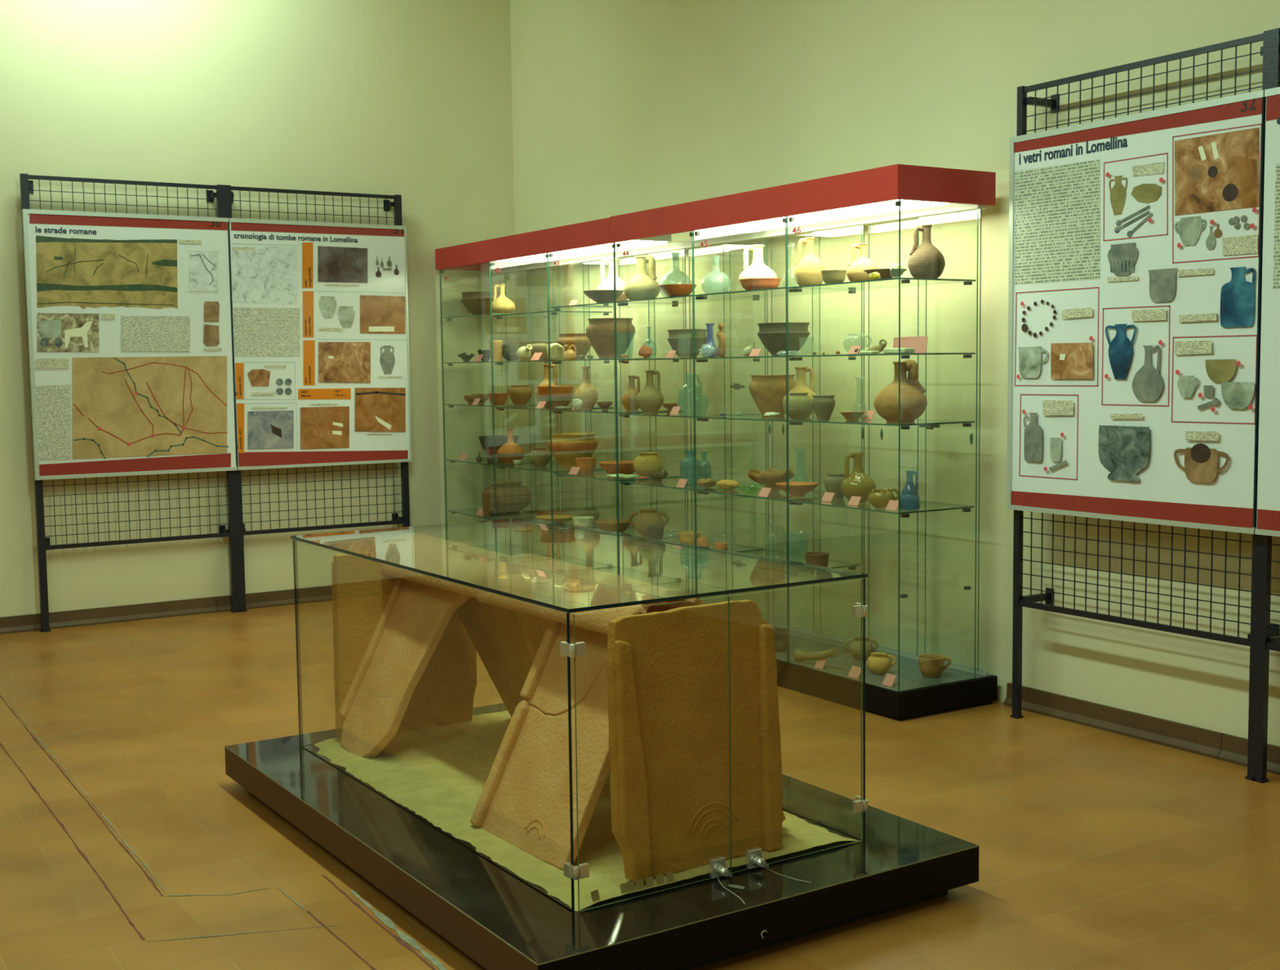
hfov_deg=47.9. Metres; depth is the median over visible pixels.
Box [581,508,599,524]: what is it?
clay jar
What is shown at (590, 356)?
pebble
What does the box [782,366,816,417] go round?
jug
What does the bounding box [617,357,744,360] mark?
glass shelf
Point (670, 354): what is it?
label card
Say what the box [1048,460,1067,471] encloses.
picture
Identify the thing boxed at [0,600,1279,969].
floor
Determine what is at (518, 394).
clay bowl
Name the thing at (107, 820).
trim
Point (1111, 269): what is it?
picture
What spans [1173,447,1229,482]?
picture
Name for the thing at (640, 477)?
shard
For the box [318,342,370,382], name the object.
print
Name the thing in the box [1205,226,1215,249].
picture
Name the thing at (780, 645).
fragment
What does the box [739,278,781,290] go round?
dish
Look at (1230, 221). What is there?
picture
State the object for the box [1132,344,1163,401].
picture
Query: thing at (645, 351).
shard
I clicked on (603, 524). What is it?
clay bowl
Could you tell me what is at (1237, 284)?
picture
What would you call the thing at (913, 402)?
jug
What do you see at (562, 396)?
clay bowl
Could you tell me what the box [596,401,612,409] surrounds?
clay bowl
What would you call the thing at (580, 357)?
pebble
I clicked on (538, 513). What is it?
dish
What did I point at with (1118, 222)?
picture
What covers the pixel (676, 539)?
glass shelf
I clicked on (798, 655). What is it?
clay piece
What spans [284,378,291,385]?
picture
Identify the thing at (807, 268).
jug
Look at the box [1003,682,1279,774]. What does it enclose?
baseboard
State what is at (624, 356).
shard
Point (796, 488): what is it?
dish
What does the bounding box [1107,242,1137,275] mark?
picture
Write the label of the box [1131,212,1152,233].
picture
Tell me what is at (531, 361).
glass shelf
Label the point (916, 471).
glass jug
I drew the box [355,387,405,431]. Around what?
print
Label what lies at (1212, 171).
picture
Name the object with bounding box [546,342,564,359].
jug
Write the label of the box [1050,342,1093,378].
print
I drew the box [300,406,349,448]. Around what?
print
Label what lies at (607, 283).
jug
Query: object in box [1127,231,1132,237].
picture
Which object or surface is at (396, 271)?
picture
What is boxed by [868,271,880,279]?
lump
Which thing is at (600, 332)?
clay pot
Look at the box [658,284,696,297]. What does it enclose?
clay bowl
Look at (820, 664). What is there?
label card
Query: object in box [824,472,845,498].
clay pot
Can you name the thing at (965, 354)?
glass shelf
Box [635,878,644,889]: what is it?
card
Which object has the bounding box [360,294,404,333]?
print
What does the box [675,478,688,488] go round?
label card
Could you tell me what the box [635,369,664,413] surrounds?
jug
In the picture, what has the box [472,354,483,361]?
label card
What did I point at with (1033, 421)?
picture
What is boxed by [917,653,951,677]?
clay cup
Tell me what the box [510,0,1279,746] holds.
wall
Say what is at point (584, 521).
clay bowl
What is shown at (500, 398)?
clay bowl
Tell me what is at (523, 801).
tile
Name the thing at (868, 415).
label card
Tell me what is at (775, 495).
glass shelf
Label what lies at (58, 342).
picture
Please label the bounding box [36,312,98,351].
print
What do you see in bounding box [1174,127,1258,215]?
print
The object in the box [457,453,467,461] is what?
label card
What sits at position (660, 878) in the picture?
card
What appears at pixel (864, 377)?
flask
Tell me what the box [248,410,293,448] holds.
print
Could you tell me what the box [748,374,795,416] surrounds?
clay pot
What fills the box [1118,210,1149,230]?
picture
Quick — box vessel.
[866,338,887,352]
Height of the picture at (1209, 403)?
0.034 m
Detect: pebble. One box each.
[577,354,585,359]
[586,354,593,359]
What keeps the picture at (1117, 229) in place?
attached to the information board at (1135, 241)
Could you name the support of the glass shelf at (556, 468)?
attached to the display cabinet
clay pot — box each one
[480,480,531,513]
[528,447,550,466]
[546,432,597,468]
[586,317,635,359]
[633,452,663,476]
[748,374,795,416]
[782,392,813,418]
[811,395,835,420]
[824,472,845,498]
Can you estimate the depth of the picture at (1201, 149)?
4.28 m
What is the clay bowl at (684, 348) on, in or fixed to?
on the display cabinet
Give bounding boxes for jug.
[491,284,515,313]
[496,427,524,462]
[516,344,532,360]
[534,364,557,401]
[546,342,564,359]
[562,344,576,359]
[596,257,627,302]
[621,375,639,410]
[623,254,660,300]
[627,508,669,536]
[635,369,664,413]
[702,323,717,357]
[738,244,777,290]
[764,524,785,559]
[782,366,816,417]
[793,236,825,285]
[840,452,875,502]
[846,243,879,281]
[867,487,898,507]
[873,359,927,422]
[900,471,919,510]
[907,224,945,278]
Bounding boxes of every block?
[858,351,879,353]
[883,347,915,353]
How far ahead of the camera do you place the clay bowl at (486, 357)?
8.01 m
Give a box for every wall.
[0,0,519,617]
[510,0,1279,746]
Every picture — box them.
[39,319,61,337]
[40,337,48,346]
[53,337,62,346]
[65,320,93,347]
[203,324,219,346]
[204,301,219,321]
[247,368,270,386]
[271,424,282,438]
[276,377,283,385]
[276,387,283,394]
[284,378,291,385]
[284,387,291,394]
[319,296,336,317]
[332,430,342,435]
[333,422,342,426]
[337,306,355,328]
[355,391,405,395]
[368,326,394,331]
[374,415,391,429]
[375,266,381,277]
[380,257,383,267]
[380,345,395,373]
[386,256,391,266]
[394,265,399,275]
[1017,346,1048,377]
[1021,323,1027,331]
[1023,412,1042,462]
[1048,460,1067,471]
[1049,437,1062,461]
[1059,354,1065,359]
[1097,425,1149,481]
[1105,324,1136,379]
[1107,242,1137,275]
[1108,175,1127,214]
[1109,260,1112,271]
[1113,260,1115,271]
[1114,226,1119,232]
[1115,219,1120,226]
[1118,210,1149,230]
[1120,204,1150,222]
[1120,260,1123,271]
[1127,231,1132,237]
[1128,260,1130,271]
[1130,183,1161,203]
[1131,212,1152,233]
[1131,260,1134,271]
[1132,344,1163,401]
[1148,267,1177,302]
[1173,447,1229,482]
[1174,215,1205,245]
[1177,375,1198,397]
[1189,167,1200,180]
[1190,443,1210,462]
[1197,146,1206,160]
[1197,400,1213,409]
[1203,385,1213,396]
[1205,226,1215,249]
[1205,359,1236,382]
[1207,165,1217,177]
[1211,141,1218,159]
[1212,397,1218,405]
[1213,223,1221,237]
[1220,266,1255,327]
[1221,382,1254,408]
[1222,183,1237,201]
[1228,217,1234,224]
[1232,216,1239,222]
[1234,222,1239,228]
[1240,215,1246,222]
[1243,222,1249,229]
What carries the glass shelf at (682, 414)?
attached to the display cabinet
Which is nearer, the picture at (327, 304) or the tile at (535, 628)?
the tile at (535, 628)
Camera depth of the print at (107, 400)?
7.19 m
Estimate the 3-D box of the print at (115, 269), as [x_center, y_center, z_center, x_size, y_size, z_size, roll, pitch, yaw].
[-2.603,-1.037,7.057,0.673,0.351,0.001,-4,6,-32]
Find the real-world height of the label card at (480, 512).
0.039 m
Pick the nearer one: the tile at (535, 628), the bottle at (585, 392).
the tile at (535, 628)
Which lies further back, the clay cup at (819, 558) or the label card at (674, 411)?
the label card at (674, 411)
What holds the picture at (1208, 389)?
attached to the information board at (1135, 241)
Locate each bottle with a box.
[475,452,482,462]
[487,453,493,463]
[574,365,598,408]
[681,459,701,485]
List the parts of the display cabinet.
pane, pane, fascia panel, sliding door, pane, fascia panel, divider pane, sliding door, sliding door, pane, divider pane, sliding door, sliding door, divider pane, pane, sliding door, sliding door, divider pane, pane, sliding door, fascia panel, finger pull, sliding door, divider pane, sliding door, pane, door sill, finger pull, floor panel, sliding door, pane, fascia panel, sliding door, finger pull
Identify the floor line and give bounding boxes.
[150,924,335,941]
[306,910,376,969]
[322,874,435,969]
[349,889,446,969]
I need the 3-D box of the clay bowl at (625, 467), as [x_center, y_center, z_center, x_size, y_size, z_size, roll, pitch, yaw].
[-0.091,-0.078,6.875,0.214,0.063,0.214,-4,6,-32]
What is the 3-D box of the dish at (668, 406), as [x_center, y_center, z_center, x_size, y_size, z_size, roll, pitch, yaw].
[0.141,-0.367,6.766,0.072,0.031,0.073,-4,6,-32]
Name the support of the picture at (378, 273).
attached to the information board at (320, 309)
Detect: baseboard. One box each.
[0,585,332,634]
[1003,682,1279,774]
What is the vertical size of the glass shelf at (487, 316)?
0.006 m
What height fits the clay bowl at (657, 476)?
0.057 m
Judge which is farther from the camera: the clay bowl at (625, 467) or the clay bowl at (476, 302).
the clay bowl at (476, 302)
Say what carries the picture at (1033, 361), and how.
attached to the information board at (1135, 241)
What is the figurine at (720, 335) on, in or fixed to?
on the display cabinet
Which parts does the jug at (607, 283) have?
handle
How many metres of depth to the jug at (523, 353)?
7.36 m
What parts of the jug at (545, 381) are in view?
handle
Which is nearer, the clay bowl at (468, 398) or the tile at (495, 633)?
the tile at (495, 633)
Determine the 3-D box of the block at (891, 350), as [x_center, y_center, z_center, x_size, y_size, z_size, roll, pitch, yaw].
[0.909,-0.471,5.054,0.050,0.018,0.110,-4,6,-32]
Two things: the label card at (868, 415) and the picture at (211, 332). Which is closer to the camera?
the label card at (868, 415)
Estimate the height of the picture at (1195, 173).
0.040 m
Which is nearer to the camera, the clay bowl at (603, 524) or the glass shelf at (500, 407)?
the clay bowl at (603, 524)
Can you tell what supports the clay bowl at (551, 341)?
on the display cabinet
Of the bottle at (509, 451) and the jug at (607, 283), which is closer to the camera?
the jug at (607, 283)
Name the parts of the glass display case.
pane, long pane, pane, door pane, door pane, long pane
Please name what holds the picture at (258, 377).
attached to the information board at (320, 309)
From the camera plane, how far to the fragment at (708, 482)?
6.12 m
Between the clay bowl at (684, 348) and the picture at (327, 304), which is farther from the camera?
the picture at (327, 304)
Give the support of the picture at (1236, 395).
attached to the information board at (1135, 241)
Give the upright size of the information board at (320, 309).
1.290 m
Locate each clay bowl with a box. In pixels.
[457,352,475,361]
[460,291,506,315]
[463,395,474,403]
[471,393,488,404]
[477,349,490,361]
[478,435,518,459]
[488,392,507,405]
[507,385,532,404]
[537,340,557,359]
[537,385,573,407]
[557,333,591,359]
[572,515,594,527]
[594,519,630,533]
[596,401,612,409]
[598,460,635,474]
[647,469,667,481]
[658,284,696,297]
[666,328,706,357]
[746,465,794,489]
[756,322,809,355]
[821,269,846,284]
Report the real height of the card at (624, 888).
0.021 m
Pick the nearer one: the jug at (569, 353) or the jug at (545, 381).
the jug at (569, 353)
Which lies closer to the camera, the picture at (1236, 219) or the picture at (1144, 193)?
the picture at (1236, 219)
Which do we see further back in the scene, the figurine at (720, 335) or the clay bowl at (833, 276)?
the figurine at (720, 335)
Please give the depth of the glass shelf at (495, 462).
7.90 m
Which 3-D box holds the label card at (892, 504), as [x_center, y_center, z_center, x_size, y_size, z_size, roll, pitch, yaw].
[0.893,0.072,5.091,0.021,0.034,0.054,-4,6,-32]
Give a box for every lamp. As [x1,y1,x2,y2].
[496,234,671,262]
[512,460,520,464]
[697,199,948,232]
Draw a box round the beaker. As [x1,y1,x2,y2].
[488,339,502,361]
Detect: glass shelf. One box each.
[443,313,525,319]
[444,361,542,363]
[444,402,537,406]
[446,457,554,465]
[447,508,539,519]
[493,311,612,316]
[493,360,582,362]
[494,405,613,409]
[496,462,603,472]
[497,516,597,526]
[550,301,671,309]
[551,357,679,360]
[552,408,682,413]
[553,470,683,481]
[591,526,679,537]
[617,294,761,303]
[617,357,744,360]
[618,411,761,417]
[619,476,761,490]
[662,536,764,551]
[696,286,858,297]
[696,355,827,359]
[697,414,844,422]
[697,485,826,501]
[715,549,859,573]
[789,277,975,289]
[790,352,975,356]
[790,417,974,426]
[791,496,974,514]
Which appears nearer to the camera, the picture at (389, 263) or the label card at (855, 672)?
the label card at (855, 672)
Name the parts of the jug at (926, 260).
handle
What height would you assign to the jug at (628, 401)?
0.165 m
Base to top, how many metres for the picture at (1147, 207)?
0.051 m
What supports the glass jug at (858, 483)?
on the display cabinet
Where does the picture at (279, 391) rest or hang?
attached to the information board at (320, 309)
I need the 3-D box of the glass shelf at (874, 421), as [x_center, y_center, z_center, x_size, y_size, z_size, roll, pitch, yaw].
[0.889,-0.235,5.336,0.365,0.006,0.602,-4,6,-32]
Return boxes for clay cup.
[480,490,494,515]
[575,457,595,471]
[647,524,664,539]
[678,530,701,544]
[804,551,829,573]
[843,635,878,659]
[866,652,896,674]
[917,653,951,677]
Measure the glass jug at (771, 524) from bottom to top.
0.146 m
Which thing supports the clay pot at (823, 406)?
on the display cabinet
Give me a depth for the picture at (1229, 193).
4.21 m
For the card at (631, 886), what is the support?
on the cloth
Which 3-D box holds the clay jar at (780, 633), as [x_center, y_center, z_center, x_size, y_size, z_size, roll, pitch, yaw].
[0.581,0.624,5.928,0.070,0.063,0.072,-4,6,-32]
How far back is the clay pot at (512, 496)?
7.91 m
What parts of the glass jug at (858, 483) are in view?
handle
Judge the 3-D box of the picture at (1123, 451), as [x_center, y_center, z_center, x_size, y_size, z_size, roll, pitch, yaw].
[1.535,-0.100,4.574,0.001,0.174,0.199,-4,6,-32]
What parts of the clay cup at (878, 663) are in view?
handle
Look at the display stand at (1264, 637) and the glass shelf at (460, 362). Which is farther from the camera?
the glass shelf at (460, 362)
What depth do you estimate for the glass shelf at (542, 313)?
7.30 m
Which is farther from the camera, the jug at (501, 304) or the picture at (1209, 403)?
the jug at (501, 304)
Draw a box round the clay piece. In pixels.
[792,647,839,661]
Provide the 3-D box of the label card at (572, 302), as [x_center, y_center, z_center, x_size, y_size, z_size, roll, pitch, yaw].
[-0.321,-0.878,6.949,0.018,0.029,0.070,-4,6,-32]
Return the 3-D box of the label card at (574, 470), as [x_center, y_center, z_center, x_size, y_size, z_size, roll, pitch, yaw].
[-0.317,-0.069,6.957,0.024,0.037,0.079,-4,6,-32]
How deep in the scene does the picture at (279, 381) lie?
7.55 m
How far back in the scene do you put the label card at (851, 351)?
5.20 m
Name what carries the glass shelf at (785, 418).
attached to the display cabinet
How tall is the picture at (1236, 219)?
0.020 m
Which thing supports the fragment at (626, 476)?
on the display cabinet
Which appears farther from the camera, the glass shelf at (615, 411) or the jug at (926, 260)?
the glass shelf at (615, 411)
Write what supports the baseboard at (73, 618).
attached to the wall at (411, 100)
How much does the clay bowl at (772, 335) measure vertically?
0.130 m
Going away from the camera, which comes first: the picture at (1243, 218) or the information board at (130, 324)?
the picture at (1243, 218)
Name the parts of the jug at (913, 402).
handle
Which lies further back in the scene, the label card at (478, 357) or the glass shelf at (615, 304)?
the label card at (478, 357)
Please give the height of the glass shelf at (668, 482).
0.006 m
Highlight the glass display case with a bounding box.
[224,517,979,969]
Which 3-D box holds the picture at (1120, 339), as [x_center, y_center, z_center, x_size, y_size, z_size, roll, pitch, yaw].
[1.522,-0.422,4.565,0.001,0.174,0.122,-4,6,-32]
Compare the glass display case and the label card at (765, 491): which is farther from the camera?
the label card at (765, 491)
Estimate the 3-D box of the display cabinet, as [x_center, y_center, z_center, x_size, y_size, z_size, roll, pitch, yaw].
[0.084,-0.259,6.676,0.493,1.924,3.770,-4,6,-32]
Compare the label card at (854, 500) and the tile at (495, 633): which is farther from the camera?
the label card at (854, 500)
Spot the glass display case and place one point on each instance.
(500, 919)
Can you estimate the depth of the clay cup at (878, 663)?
5.33 m
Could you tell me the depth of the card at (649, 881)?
3.10 m
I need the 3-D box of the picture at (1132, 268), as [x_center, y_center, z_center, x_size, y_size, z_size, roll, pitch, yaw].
[1.543,-0.685,4.510,0.001,0.037,0.010,-4,6,-32]
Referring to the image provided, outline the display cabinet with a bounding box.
[435,164,997,719]
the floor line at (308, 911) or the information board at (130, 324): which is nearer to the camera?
the floor line at (308, 911)
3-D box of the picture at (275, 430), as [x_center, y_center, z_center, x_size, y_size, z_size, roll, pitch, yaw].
[-1.906,-0.282,7.551,0.059,0.075,0.001,-4,6,-32]
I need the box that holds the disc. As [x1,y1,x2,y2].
[764,411,780,417]
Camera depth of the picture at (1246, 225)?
4.17 m
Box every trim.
[0,694,163,895]
[0,742,145,939]
[7,700,164,890]
[167,885,303,908]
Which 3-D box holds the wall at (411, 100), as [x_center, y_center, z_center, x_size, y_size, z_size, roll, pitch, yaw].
[-3.539,-1.126,6.657,6.600,3.750,0.100,-4,6,-32]
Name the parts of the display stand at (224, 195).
post, rail, rail, post, post, rail, rail, post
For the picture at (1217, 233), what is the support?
attached to the information board at (1135, 241)
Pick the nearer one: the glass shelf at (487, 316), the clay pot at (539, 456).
the clay pot at (539, 456)
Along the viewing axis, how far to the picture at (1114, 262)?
4.57 m
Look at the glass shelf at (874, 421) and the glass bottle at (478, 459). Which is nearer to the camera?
the glass shelf at (874, 421)
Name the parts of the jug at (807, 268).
handle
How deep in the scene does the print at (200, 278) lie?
7.30 m
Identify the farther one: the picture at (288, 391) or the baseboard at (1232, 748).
the picture at (288, 391)
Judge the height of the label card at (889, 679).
0.038 m
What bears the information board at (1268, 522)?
attached to the display stand at (1264, 637)
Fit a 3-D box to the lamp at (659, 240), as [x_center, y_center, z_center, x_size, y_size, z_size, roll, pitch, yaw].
[-0.317,-1.170,7.082,0.288,0.061,1.270,-4,6,-32]
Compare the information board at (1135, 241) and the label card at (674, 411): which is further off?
the label card at (674, 411)
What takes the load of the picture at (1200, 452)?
attached to the information board at (1135, 241)
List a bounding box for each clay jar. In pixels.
[529,341,546,359]
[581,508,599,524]
[774,627,790,643]
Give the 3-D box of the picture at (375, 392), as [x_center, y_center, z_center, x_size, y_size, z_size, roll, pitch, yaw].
[-1.412,-0.497,7.848,0.288,0.029,0.001,-4,6,-32]
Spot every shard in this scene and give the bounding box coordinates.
[572,398,582,409]
[620,353,629,358]
[637,475,648,479]
[638,345,652,358]
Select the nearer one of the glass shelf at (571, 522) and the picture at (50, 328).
the picture at (50, 328)
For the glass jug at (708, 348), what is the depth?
6.11 m
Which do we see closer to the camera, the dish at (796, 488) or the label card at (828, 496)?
the label card at (828, 496)
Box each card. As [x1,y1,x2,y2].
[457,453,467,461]
[471,398,480,404]
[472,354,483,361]
[475,507,483,515]
[530,352,542,359]
[536,400,546,408]
[568,299,578,305]
[568,466,580,475]
[590,888,599,902]
[620,882,628,893]
[626,880,635,892]
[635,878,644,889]
[645,876,653,887]
[655,873,664,884]
[665,350,675,358]
[666,871,674,882]
[670,406,680,414]
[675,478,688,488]
[749,348,761,356]
[758,487,771,497]
[814,657,826,669]
[821,492,835,502]
[848,345,861,354]
[848,495,861,506]
[848,665,862,679]
[862,410,875,419]
[882,673,896,686]
[885,499,898,511]
[893,336,927,353]
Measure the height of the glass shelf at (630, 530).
0.006 m
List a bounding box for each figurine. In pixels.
[716,323,725,356]
[742,342,755,356]
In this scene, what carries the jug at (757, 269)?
on the display cabinet
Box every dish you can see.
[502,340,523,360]
[533,511,564,515]
[535,514,575,523]
[583,289,623,302]
[662,403,677,409]
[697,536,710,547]
[713,542,728,550]
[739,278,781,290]
[775,481,818,496]
[839,411,865,419]
[862,268,906,279]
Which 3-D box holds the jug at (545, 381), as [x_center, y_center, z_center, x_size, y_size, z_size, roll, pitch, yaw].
[-0.486,-0.525,7.568,0.134,0.222,0.133,-4,6,-32]
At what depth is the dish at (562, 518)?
7.41 m
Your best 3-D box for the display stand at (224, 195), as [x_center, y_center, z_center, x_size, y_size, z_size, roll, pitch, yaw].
[-2.132,-0.437,7.487,1.948,2.205,0.092,-4,6,-32]
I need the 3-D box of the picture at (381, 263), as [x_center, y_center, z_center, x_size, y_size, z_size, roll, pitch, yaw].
[-1.399,-1.204,7.808,0.020,0.050,0.001,-4,6,-32]
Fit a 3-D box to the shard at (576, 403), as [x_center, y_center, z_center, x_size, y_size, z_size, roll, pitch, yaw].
[-0.303,-0.389,6.951,0.050,0.056,0.031,-1,5,-3]
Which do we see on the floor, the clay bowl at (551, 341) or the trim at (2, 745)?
the trim at (2, 745)
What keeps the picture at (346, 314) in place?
attached to the information board at (320, 309)
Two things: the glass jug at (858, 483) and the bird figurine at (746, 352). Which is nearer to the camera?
the glass jug at (858, 483)
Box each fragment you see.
[606,473,625,478]
[622,474,637,478]
[696,478,716,487]
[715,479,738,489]
[774,640,786,650]
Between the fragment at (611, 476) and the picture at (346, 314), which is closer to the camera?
the fragment at (611, 476)
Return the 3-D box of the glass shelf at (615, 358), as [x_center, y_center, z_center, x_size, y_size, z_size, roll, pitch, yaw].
[-0.118,-0.600,6.893,0.365,0.006,0.602,-4,6,-32]
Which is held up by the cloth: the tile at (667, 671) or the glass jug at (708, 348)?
the tile at (667, 671)
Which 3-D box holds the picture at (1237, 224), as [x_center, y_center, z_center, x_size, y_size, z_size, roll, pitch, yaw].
[1.738,-0.755,4.195,0.001,0.020,0.020,-4,6,-32]
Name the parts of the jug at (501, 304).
handle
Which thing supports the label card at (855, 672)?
on the display cabinet
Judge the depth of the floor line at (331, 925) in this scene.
3.21 m
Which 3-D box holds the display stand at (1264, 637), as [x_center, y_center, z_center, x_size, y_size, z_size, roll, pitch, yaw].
[1.871,-0.213,4.232,0.146,2.185,1.924,-4,6,-32]
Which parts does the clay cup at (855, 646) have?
handle, handle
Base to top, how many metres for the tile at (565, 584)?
0.118 m
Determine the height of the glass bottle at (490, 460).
0.057 m
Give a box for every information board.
[22,208,237,479]
[228,217,412,470]
[1006,89,1266,533]
[1254,86,1279,536]
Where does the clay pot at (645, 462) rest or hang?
on the display cabinet
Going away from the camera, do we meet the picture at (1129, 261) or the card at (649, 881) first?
the card at (649, 881)
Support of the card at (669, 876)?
on the cloth
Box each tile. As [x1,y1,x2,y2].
[331,553,476,741]
[339,577,470,757]
[381,561,704,635]
[455,596,537,717]
[470,620,610,869]
[512,609,551,655]
[606,600,782,882]
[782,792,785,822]
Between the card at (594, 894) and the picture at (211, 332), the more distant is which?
the picture at (211, 332)
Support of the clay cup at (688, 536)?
on the display cabinet
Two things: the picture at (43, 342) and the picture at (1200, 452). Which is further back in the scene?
the picture at (43, 342)
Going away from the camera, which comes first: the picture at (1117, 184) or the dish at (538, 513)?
the picture at (1117, 184)
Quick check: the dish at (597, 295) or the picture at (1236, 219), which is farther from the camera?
the dish at (597, 295)
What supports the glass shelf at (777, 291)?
attached to the display cabinet
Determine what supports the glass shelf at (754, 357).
attached to the display cabinet
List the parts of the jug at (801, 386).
handle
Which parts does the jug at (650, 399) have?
handle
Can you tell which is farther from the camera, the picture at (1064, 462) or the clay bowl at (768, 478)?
the clay bowl at (768, 478)
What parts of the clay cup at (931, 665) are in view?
handle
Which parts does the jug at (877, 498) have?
handle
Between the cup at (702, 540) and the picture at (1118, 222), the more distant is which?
the cup at (702, 540)
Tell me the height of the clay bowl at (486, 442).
0.128 m
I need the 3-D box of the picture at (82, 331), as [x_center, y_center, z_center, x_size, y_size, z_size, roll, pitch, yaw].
[-2.726,-0.730,6.998,0.134,0.132,0.001,-4,6,-32]
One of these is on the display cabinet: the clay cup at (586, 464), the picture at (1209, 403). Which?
the clay cup at (586, 464)
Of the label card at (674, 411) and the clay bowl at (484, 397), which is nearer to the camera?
the label card at (674, 411)
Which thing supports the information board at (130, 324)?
attached to the display stand at (224, 195)
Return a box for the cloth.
[314,710,858,911]
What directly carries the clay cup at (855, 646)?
on the display cabinet
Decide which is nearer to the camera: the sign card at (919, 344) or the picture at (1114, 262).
the picture at (1114, 262)
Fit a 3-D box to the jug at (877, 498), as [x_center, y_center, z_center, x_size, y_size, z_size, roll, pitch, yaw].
[0.873,0.045,5.184,0.108,0.072,0.096,-4,6,-32]
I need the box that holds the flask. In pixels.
[851,377,867,420]
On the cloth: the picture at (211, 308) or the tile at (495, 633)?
the tile at (495, 633)
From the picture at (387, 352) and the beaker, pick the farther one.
the picture at (387, 352)
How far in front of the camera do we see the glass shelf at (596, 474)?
6.88 m
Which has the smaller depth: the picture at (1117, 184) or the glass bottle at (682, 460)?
the picture at (1117, 184)
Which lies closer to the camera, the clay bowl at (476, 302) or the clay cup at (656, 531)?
the clay cup at (656, 531)
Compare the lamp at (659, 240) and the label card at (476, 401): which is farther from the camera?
the label card at (476, 401)
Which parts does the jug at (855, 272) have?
handle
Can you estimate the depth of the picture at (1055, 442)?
4.81 m
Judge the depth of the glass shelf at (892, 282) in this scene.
5.23 m
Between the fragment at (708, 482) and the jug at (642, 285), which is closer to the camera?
the fragment at (708, 482)
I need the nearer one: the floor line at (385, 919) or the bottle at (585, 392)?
the floor line at (385, 919)
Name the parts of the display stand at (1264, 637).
post, rail, rail, post, post, rail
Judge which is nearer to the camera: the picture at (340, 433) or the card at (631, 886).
the card at (631, 886)
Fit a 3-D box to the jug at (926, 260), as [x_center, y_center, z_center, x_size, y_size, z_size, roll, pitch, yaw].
[1.032,-0.835,5.188,0.133,0.200,0.134,-4,6,-32]
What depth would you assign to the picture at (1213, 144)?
4.24 m
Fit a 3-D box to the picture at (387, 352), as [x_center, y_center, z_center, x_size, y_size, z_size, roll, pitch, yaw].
[-1.377,-0.683,7.859,0.088,0.155,0.001,-4,6,-32]
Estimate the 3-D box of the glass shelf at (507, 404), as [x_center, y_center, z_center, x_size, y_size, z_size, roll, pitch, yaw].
[-0.783,-0.444,7.963,0.365,0.006,0.602,-4,6,-32]
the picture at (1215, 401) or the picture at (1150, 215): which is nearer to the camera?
the picture at (1215, 401)
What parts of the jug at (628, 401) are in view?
handle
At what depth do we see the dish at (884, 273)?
5.15 m
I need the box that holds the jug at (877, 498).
[867,487,898,507]
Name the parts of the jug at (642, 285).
handle, handle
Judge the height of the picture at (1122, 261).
0.037 m
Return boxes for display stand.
[19,173,409,631]
[1010,27,1279,782]
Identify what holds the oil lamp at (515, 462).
on the display cabinet
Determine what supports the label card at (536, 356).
on the display cabinet
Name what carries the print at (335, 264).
attached to the information board at (320, 309)
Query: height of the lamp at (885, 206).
0.061 m
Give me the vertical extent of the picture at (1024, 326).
0.028 m
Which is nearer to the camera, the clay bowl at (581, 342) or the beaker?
the clay bowl at (581, 342)
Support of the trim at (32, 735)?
on the floor
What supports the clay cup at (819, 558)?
on the display cabinet
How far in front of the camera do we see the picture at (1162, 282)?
4.42 m
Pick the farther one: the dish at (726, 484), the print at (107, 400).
the print at (107, 400)
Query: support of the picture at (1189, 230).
attached to the information board at (1135, 241)
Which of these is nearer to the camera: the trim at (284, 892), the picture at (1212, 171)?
the trim at (284, 892)
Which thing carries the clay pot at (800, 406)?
on the display cabinet
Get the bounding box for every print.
[35,235,177,308]
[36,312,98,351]
[72,355,226,458]
[189,251,217,291]
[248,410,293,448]
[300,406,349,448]
[317,245,367,283]
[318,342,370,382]
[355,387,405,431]
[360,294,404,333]
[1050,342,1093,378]
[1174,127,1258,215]
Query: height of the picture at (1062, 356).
0.021 m
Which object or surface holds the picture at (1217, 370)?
attached to the information board at (1135, 241)
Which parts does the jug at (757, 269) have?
handle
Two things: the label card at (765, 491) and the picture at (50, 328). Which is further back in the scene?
the picture at (50, 328)
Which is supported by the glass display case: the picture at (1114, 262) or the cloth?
the cloth
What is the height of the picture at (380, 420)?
0.082 m
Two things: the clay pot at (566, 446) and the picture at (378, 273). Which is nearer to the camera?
the clay pot at (566, 446)
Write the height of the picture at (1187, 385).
0.068 m
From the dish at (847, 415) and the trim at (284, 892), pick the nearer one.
the trim at (284, 892)

